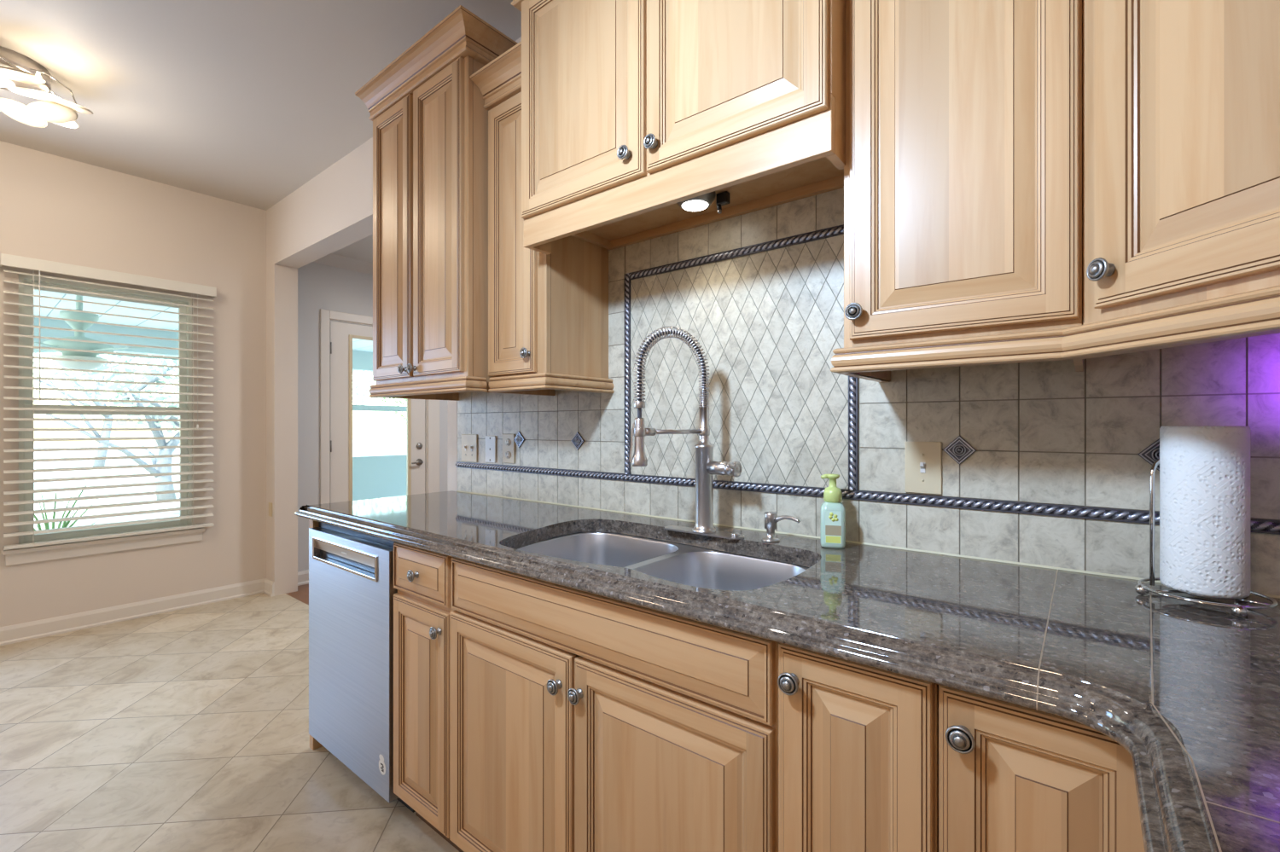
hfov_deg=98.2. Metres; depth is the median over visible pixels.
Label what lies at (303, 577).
baseboard
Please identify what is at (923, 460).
light switch
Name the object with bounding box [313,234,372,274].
ceiling
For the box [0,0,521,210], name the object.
ceiling
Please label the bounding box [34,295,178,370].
ceiling fan
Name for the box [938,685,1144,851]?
base cabinet
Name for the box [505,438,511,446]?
socket
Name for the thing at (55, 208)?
wall
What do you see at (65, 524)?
potted grass
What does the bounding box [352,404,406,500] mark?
wall
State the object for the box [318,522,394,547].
control panel
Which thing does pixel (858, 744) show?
base cabinet
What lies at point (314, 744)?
end panel
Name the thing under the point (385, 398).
tree
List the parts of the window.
sill, sash, sash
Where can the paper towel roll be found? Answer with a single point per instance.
(1205, 471)
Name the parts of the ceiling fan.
fan blade, fan blade, lamp shade, fan blade, fan blade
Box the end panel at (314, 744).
[309,519,323,750]
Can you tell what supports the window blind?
attached to the window
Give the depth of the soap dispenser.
1.42 m
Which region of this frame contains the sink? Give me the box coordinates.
[517,531,809,591]
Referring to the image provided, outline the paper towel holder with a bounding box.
[1134,459,1278,617]
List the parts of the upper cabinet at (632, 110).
crown moulding, door, knob, knob, door, frame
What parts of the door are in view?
handle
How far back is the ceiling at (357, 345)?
6.10 m
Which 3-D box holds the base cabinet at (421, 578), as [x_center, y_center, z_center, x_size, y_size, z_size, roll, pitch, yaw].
[-0.448,0.774,1.791,0.299,0.873,0.636,0,0,39]
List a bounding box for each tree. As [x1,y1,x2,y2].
[34,352,179,500]
[34,353,177,466]
[352,370,375,415]
[368,374,406,421]
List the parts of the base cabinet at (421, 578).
knob, door, drawer, frame, knob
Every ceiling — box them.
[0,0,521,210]
[34,290,372,352]
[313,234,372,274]
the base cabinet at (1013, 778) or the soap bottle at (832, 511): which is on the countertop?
the soap bottle at (832, 511)
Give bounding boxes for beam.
[34,317,372,372]
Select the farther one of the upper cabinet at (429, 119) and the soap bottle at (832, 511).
the upper cabinet at (429, 119)
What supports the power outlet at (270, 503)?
attached to the wall at (332, 212)
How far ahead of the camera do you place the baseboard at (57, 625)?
3.45 m
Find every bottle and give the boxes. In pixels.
[820,473,845,548]
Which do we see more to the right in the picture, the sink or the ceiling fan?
the sink
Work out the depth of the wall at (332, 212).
3.95 m
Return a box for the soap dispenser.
[761,512,800,542]
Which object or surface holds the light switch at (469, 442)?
attached to the tile backsplash
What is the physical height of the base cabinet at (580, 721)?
0.873 m
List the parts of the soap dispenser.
spout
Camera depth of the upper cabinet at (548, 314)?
1.79 m
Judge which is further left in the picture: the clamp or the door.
the door
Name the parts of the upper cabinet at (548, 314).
crown moulding, door, frame, knob, moulding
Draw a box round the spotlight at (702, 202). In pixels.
[677,191,715,211]
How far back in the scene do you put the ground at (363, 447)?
14.02 m
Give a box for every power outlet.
[268,502,272,517]
[502,434,515,463]
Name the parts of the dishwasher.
pocket handle, handle frame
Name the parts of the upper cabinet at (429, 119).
door, knob, knob, frame, moulding, crown moulding, door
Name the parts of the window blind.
ladder cord, rail, ladder cord, pull cord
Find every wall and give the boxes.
[0,140,447,628]
[266,36,521,596]
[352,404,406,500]
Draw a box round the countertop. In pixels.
[294,490,1279,851]
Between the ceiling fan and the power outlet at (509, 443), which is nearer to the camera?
the power outlet at (509, 443)
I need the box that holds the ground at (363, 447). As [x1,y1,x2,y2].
[34,438,406,530]
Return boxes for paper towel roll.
[1159,426,1250,599]
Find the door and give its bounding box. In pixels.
[320,308,439,504]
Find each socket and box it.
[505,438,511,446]
[505,451,511,459]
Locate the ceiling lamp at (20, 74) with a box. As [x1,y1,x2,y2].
[0,46,93,127]
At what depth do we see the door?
4.48 m
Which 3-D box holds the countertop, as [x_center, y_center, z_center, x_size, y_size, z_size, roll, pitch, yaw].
[-0.195,0.316,1.097,2.918,0.040,1.399,0,0,39]
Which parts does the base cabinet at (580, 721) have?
door, knob, knob, false drawer, door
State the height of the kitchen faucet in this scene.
0.560 m
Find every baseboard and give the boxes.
[0,578,274,646]
[297,570,308,586]
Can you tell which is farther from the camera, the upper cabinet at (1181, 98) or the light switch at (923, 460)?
the light switch at (923, 460)
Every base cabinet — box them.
[393,541,464,851]
[449,557,778,851]
[777,642,938,851]
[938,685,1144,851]
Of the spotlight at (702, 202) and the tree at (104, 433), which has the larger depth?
the tree at (104, 433)
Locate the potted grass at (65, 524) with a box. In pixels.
[34,482,98,535]
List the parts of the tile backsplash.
rope trim, rope trim, rope trim, rope trim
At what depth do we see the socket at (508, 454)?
2.27 m
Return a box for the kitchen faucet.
[628,326,744,539]
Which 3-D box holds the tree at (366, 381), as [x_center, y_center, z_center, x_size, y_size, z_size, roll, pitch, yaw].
[-9.052,-0.734,15.055,3.592,4.312,3.588,0,0,39]
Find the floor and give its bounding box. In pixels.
[0,583,459,851]
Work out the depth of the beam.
7.08 m
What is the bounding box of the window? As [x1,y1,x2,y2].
[2,273,205,565]
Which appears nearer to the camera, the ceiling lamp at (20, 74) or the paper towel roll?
the paper towel roll
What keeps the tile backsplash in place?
attached to the wall at (332, 212)
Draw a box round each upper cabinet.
[354,5,542,401]
[469,40,614,395]
[510,0,845,254]
[830,0,1083,383]
[1060,0,1279,360]
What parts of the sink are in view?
bowl, bowl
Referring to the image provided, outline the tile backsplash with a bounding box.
[455,187,1279,599]
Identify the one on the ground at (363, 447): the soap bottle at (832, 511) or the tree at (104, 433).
the tree at (104, 433)
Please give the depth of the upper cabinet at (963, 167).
0.98 m
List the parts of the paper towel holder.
tension arm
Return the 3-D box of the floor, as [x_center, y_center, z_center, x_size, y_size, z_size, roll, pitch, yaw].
[-0.895,1.270,2.114,5.570,0.120,7.100,0,0,39]
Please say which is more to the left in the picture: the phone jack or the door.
the door
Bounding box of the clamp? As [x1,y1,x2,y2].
[715,191,730,214]
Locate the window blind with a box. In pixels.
[0,253,216,550]
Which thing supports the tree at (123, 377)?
on the ground at (363, 447)
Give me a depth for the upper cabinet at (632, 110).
1.32 m
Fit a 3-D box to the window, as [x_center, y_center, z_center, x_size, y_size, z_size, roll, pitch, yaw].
[-3.278,-0.042,3.441,0.155,1.635,0.900,0,0,39]
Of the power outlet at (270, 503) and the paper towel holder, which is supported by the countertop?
the paper towel holder
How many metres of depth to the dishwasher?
1.81 m
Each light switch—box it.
[461,434,477,462]
[905,442,942,494]
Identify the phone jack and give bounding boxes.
[485,436,496,463]
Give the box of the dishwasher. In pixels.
[308,522,415,813]

